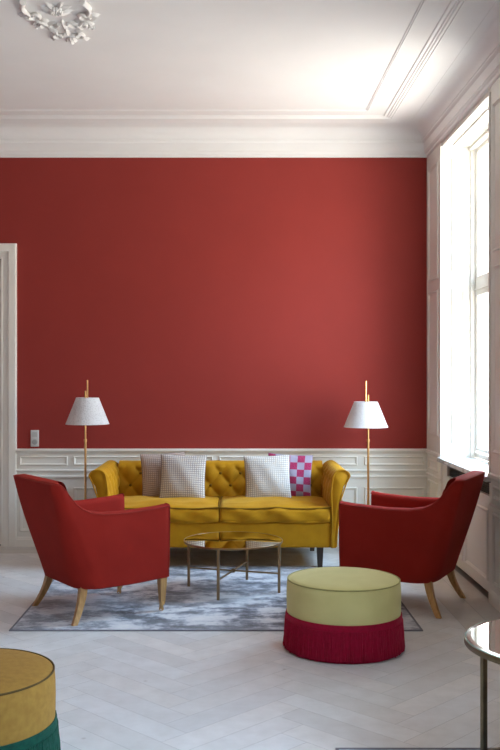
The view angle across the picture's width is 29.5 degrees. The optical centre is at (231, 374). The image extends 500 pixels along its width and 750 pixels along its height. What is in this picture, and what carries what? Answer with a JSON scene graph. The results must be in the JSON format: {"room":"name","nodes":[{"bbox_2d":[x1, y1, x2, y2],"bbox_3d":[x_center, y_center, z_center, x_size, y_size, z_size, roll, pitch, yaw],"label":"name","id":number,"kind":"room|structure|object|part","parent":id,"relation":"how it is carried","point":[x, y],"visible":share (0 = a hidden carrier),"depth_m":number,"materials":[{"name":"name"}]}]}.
{"room":"living room","nodes":[
{"label":"living room","id":0,"kind":"room"},
{"bbox_2d":[0,158,426,448],"bbox_3d":[-1.290,-0.275,8.455,6.620,3.750,0.250,0,0,0],"label":"wall","id":1,"kind":"structure","parent":0,"point":[204,303],"depth_m":8.33,"materials":[{"name":"red paint"}]},
{"bbox_2d":[0,260,0,543],"bbox_3d":[-2.500,0.240,8.395,0.960,2.511,0.101,0,0,0],"label":"door","id":2,"kind":"structure","parent":1,"relation":"in","point":[0,260],"depth_m":8.40,"materials":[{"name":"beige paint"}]},
{"bbox_2d":[0,243,16,546],"bbox_3d":[-2.500,0.175,8.372,1.230,2.650,0.156,0,0,0],"label":"door frame","id":3,"kind":"structure","parent":1,"relation":"attached to","point":[8,251],"depth_m":8.29,"materials":[{"name":"beige paint"}]},
{"bbox_2d":[31,430,38,446],"bbox_3d":[-1.727,0.555,8.322,0.072,0.144,0.016,0,0,0],"label":"wall socket","id":4,"kind":"object","parent":1,"relation":"attached to","point":[34,433],"visible":1,"depth_m":8.32,"materials":[{"name":"plastic"}]},
{"bbox_2d":[16,449,427,546],"bbox_3d":[-0.083,1.073,8.307,3.605,0.855,0.046,0,0,0],"label":"wainscot","id":5,"kind":"structure","parent":1,"relation":"attached to","point":[391,471],"depth_m":8.31,"materials":[{"name":"beige paint"}]},
{"bbox_2d":[0,0,495,123],"bbox_3d":[-1.240,-2.210,3.165,6.720,0.120,10.730,0,0,0],"label":"ceiling","id":6,"kind":"structure","parent":0,"point":[139,54],"depth_m":6.41,"materials":[{"name":"paint"}]},
{"bbox_2d":[18,0,100,45],"bbox_3d":[-1.030,-2.129,4.770,2.031,0.058,2.031,0,0,-45],"label":"ceiling rose","id":7,"kind":"object","parent":6,"relation":"attached to","point":[50,9],"visible":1,"depth_m":5.70,"materials":[{"name":"paint"}]},
{"bbox_2d":[0,0,465,118],"bbox_3d":[-1.340,-2.145,3.165,5.360,0.010,9.570,0,0,0],"label":"trim","id":8,"kind":"structure","parent":6,"relation":"attached to","point":[453,8],"depth_m":7.70,"materials":[{"name":"paint"}]},
{"bbox_2d":[0,544,499,749],"bbox_3d":[-1.290,1.550,3.165,6.620,0.100,10.730,0,0,0],"label":"floor","id":9,"kind":"structure","parent":0,"point":[116,690],"depth_m":4.67,"materials":[{"name":"grey wood"}]},
{"bbox_2d":[0,648,60,749],"bbox_3d":[-0.986,1.298,3.590,0.674,0.404,0.673,0,0,-17],"label":"pouf","id":10,"kind":"object","parent":9,"relation":"on","point":[28,714],"visible":1,"depth_m":3.46,"materials":[{"name":"fabric"}]},
{"bbox_2d":[66,380,108,498],"bbox_3d":[-1.205,0.770,7.920,0.365,1.460,0.365,0,0,0],"label":"floor lamp","id":11,"kind":"object","parent":9,"relation":"on","point":[85,410],"visible":0.77,"depth_m":7.82,"materials":[{"name":"white fabric"}]},
{"bbox_3d":[-1.205,0.299,7.920,0.362,0.216,0.362,0,0,0],"label":"lamp shade","id":12,"kind":"part","parent":11,"relation":"part of","materials":[{"name":"fabric"}]},
{"bbox_2d":[9,566,422,630],"bbox_3d":[-0.093,1.496,6.492,2.425,0.008,1.867,0,0,0],"label":"area rug","id":13,"kind":"object","parent":9,"relation":"on","point":[255,603],"visible":0.48,"depth_m":6.13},
{"bbox_2d":[13,474,169,625],"bbox_3d":[-0.900,1.063,6.054,0.816,0.862,0.686,0,0,-35],"label":"armchair","id":14,"kind":"object","parent":13,"relation":"on","point":[94,543],"visible":1,"depth_m":5.81,"materials":[{"name":"red fabric"}]},
{"bbox_3d":[-1.224,1.387,6.153,0.146,0.215,0.058,0,0,-8],"label":"leg","id":15,"kind":"part","parent":14,"relation":"part of","materials":[{"name":"brown wood"}]},
{"bbox_3d":[-0.923,1.387,5.716,0.058,0.215,0.146,0,0,29],"label":"leg","id":16,"kind":"part","parent":14,"relation":"part of","materials":[{"name":"brown wood"}]},
{"bbox_3d":[-0.443,1.357,6.023,0.046,0.177,0.046,0,0,-35],"label":"leg","id":17,"kind":"part","parent":14,"relation":"part of","materials":[{"name":"brown wood"}]},
{"bbox_2d":[184,531,282,599],"bbox_3d":[0.009,1.321,6.620,0.690,0.347,0.690,0,0,18],"label":"coffee table","id":18,"kind":"object","parent":13,"relation":"on","point":[231,540],"visible":1,"depth_m":6.55,"materials":[{"name":"gold metal"}]},
{"bbox_3d":[-0.305,1.326,6.720,0.016,0.336,0.016,0,0,18],"label":"leg","id":19,"kind":"part","parent":18,"relation":"part of","materials":[{"name":"gold metal"}]},
{"bbox_3d":[-0.091,1.326,6.306,0.016,0.336,0.016,0,0,18],"label":"leg","id":20,"kind":"part","parent":18,"relation":"part of","materials":[{"name":"gold metal"}]},
{"bbox_2d":[184,532,281,548],"bbox_3d":[0.009,1.151,6.620,0.680,0.007,0.680,0,0,18],"label":"tabletop","id":21,"kind":"object","parent":18,"relation":"on","point":[212,540],"depth_m":6.59,"materials":[{"name":"clear glass"}]},
{"bbox_3d":[0.109,1.326,6.934,0.016,0.336,0.016,0,0,18],"label":"leg","id":22,"kind":"part","parent":18,"relation":"part of","materials":[{"name":"gold metal"}]},
{"bbox_3d":[0.323,1.326,6.520,0.016,0.336,0.016,0,0,18],"label":"leg","id":23,"kind":"part","parent":18,"relation":"part of","materials":[{"name":"gold metal"}]},
{"bbox_2d":[339,470,485,618],"bbox_3d":[1.186,1.063,6.220,0.816,0.862,0.686,0,0,28],"label":"armchair","id":24,"kind":"object","parent":13,"relation":"on","point":[419,540],"visible":0.98,"depth_m":5.94,"materials":[{"name":"red fabric"}]},
{"bbox_3d":[1.249,1.387,5.888,0.058,0.215,0.146,0,0,-36],"label":"leg","id":25,"kind":"part","parent":24,"relation":"part of","materials":[{"name":"brown wood"}]},
{"bbox_3d":[1.496,1.387,6.357,0.146,0.215,0.058,0,0,1],"label":"leg","id":26,"kind":"part","parent":24,"relation":"part of","materials":[{"name":"brown wood"}]},
{"bbox_2d":[88,460,350,566],"bbox_3d":[-0.096,1.112,7.736,2.017,0.775,0.908,0,0,0],"label":"sofa","id":27,"kind":"object","parent":9,"relation":"on","point":[312,522],"visible":0.71,"depth_m":7.31,"materials":[{"name":"yellow fabric"}]},
{"bbox_3d":[-1.017,1.029,7.735,0.165,0.602,0.870,0,0,0],"label":"armrest","id":28,"kind":"part","parent":27,"relation":"part of","materials":[{"name":"yellow fabric"}]},
{"bbox_2d":[140,451,184,495],"bbox_3d":[-0.565,0.830,7.863,0.391,0.388,0.122,0,0,-7],"label":"throw pillow","id":29,"kind":"object","parent":27,"relation":"on","point":[150,463],"visible":0.58,"depth_m":7.82,"materials":[{"name":"beige fabric"}]},
{"bbox_2d":[124,496,219,522],"bbox_3d":[-0.529,1.062,7.616,0.863,0.167,0.667,0,0,0],"label":"seat cushion","id":30,"kind":"object","parent":27,"relation":"on","point":[182,509],"depth_m":7.34,"materials":[{"name":"yellow fabric"}]},
{"bbox_2d":[159,454,206,497],"bbox_3d":[-0.400,0.835,7.737,0.385,0.379,0.156,0,0,4],"label":"throw pillow","id":31,"kind":"object","parent":27,"relation":"on","point":[181,476],"visible":0.88,"depth_m":7.69,"materials":[{"name":"white fabric"}]},
{"bbox_3d":[-0.096,1.029,8.063,1.720,0.602,0.255,0,0,0],"label":"backrest","id":32,"kind":"part","parent":27,"relation":"part of","materials":[{"name":"yellow fabric"}]},
{"bbox_3d":[-0.096,1.232,7.365,1.732,0.196,0.110,0,0,0],"label":"rail","id":33,"kind":"part","parent":27,"relation":"part of","materials":[{"name":"yellow fabric"}]},
{"bbox_2d":[244,454,291,497],"bbox_3d":[0.290,0.840,7.737,0.388,0.383,0.156,0,0,-4],"label":"throw pillow","id":34,"kind":"object","parent":27,"relation":"on","point":[266,476],"visible":0.8,"depth_m":7.69,"materials":[{"name":"white fabric"}]},
{"bbox_2d":[220,495,331,522],"bbox_3d":[0.337,1.063,7.616,0.863,0.166,0.668,0,0,0],"label":"seat cushion","id":35,"kind":"object","parent":27,"relation":"on","point":[233,508],"depth_m":7.30,"materials":[{"name":"yellow fabric"}]},
{"bbox_2d":[268,453,312,495],"bbox_3d":[0.475,0.840,7.864,0.391,0.388,0.122,0,0,4],"label":"throw pillow","id":36,"kind":"object","parent":27,"relation":"on","point":[300,466],"visible":0.43,"depth_m":7.82,"materials":[{"name":"pink fabric"}]},
{"bbox_3d":[0.684,1.409,7.390,0.052,0.169,0.052,0,0,0],"label":"leg","id":37,"kind":"part","parent":27,"relation":"part of","materials":[{"name":"brown wood"}]},
{"bbox_3d":[0.825,1.029,7.735,0.165,0.602,0.870,0,0,0],"label":"armrest","id":38,"kind":"part","parent":27,"relation":"part of","materials":[{"name":"yellow fabric"}]},
{"bbox_2d":[283,567,404,663],"bbox_3d":[0.615,1.298,5.239,0.671,0.404,0.674,0,0,0],"label":"pouf","id":39,"kind":"object","parent":9,"relation":"on","point":[336,615],"visible":1,"depth_m":4.98,"materials":[{"name":"green fabric"}]},
{"bbox_2d":[286,567,400,625],"bbox_3d":[0.615,1.268,5.240,0.628,0.344,0.628,0,0,0],"label":"cushion","id":40,"kind":"object","parent":39,"relation":"on","point":[319,596],"depth_m":5.01,"materials":[{"name":"green fabric"}]},
{"bbox_2d":[344,381,387,504],"bbox_3d":[1.116,0.774,7.920,0.369,1.452,0.369,0,0,0],"label":"floor lamp","id":41,"kind":"object","parent":9,"relation":"on","point":[367,414],"visible":0.73,"depth_m":7.82,"materials":[{"name":"white fabric"}]},
{"bbox_3d":[1.116,0.329,7.920,0.366,0.208,0.366,0,0,0],"label":"lamp shade","id":42,"kind":"part","parent":41,"relation":"part of","materials":[{"name":"fabric"}]},
{"bbox_3d":[1.124,0.195,7.920,0.031,0.294,0.015,0,0,0],"label":"stem","id":43,"kind":"part","parent":41,"relation":"part of","materials":[{"name":"gold metal"}]},
{"bbox_2d":[335,748,490,749],"bbox_3d":[1.020,1.496,3.050,1.212,0.008,1.512,0,0,0],"label":"area rug","id":44,"kind":"object","parent":9,"relation":"on","point":[335,748],"visible":0.62,"depth_m":3.80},
{"bbox_2d":[464,619,499,749],"bbox_3d":[1.250,1.245,3.560,0.742,0.498,0.742,0,0,-20],"label":"side table","id":45,"kind":"object","parent":44,"relation":"on","point":[482,639],"visible":1,"depth_m":3.46,"materials":[{"name":"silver metal"}]},
{"bbox_3d":[0.910,1.257,3.435,0.018,0.474,0.018,0,0,-20],"label":"leg","id":46,"kind":"part","parent":45,"relation":"part of","materials":[{"name":"brown metal"}]},
{"bbox_2d":[471,620,499,653],"bbox_3d":[1.250,1.002,3.560,0.726,0.012,0.726,0,0,-20],"label":"tabletop","id":47,"kind":"object","parent":45,"relation":"on","point":[485,636],"depth_m":3.60,"materials":[{"name":"clear glass"}]},
{"bbox_2d":[443,89,490,458],"bbox_3d":[1.870,-0.325,3.165,0.300,3.650,10.330,0,0,0],"label":"wall","id":48,"kind":"structure","parent":0,"point":[486,94],"depth_m":6.94,"materials":[{"name":"beige paint"}]},
{"bbox_2d":[0,0,499,157],"bbox_3d":[-1.340,-2.033,3.165,6.220,0.255,10.430,0,0,0],"label":"crown molding","id":49,"kind":"structure","parent":48,"relation":"attached to","point":[473,72],"depth_m":8.25,"materials":[{"name":"paint"}]},
{"bbox_2d":[425,77,499,611],"bbox_3d":[1.708,-0.205,3.165,0.044,3.410,10.330,0,0,0],"label":"panelling","id":50,"kind":"object","parent":48,"relation":"attached to","point":[434,473],"visible":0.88,"depth_m":6.25,"materials":[{"name":"beige paint"}]},
{"bbox_2d":[437,92,490,591],"bbox_3d":[1.860,-0.207,7.015,0.380,3.325,1.490,0,0,0],"label":"window","id":51,"kind":"structure","parent":48,"relation":"in","point":[465,156],"depth_m":7.74,"materials":[{"name":"beige paint"}]},
{"bbox_3d":[1.825,0.688,7.015,0.310,0.036,1.488,0,0,0],"label":"sill","id":52,"kind":"part","parent":51,"relation":"part of","materials":[{"name":"stone"}]},
{"bbox_2d":[450,467,490,493],"bbox_3d":[1.743,0.782,6.990,0.022,0.115,1.340,0,0,0],"label":"grille","id":53,"kind":"object","parent":51,"relation":"attached to","point":[486,486],"depth_m":6.60,"materials":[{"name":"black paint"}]},
{"bbox_3d":[1.999,-1.300,7.390,0.030,1.060,0.660,0,0,0],"label":"sash","id":54,"kind":"part","parent":51,"relation":"part of","materials":[{"name":"beige paint"}]},
{"bbox_3d":[1.999,-0.028,7.390,0.030,1.285,0.660,0,0,0],"label":"sash","id":55,"kind":"part","parent":51,"relation":"part of","materials":[{"name":"beige paint"}]},
{"bbox_3d":[1.998,-0.028,7.390,0.004,1.229,0.604,0,0,0],"label":"pane","id":56,"kind":"part","parent":51,"relation":"part of","materials":[{"name":"clear glass"}]},
{"bbox_3d":[1.998,-1.300,7.390,0.004,1.004,0.604,0,0,0],"label":"pane","id":57,"kind":"part","parent":51,"relation":"part of","materials":[{"name":"clear glass"}]}
]}

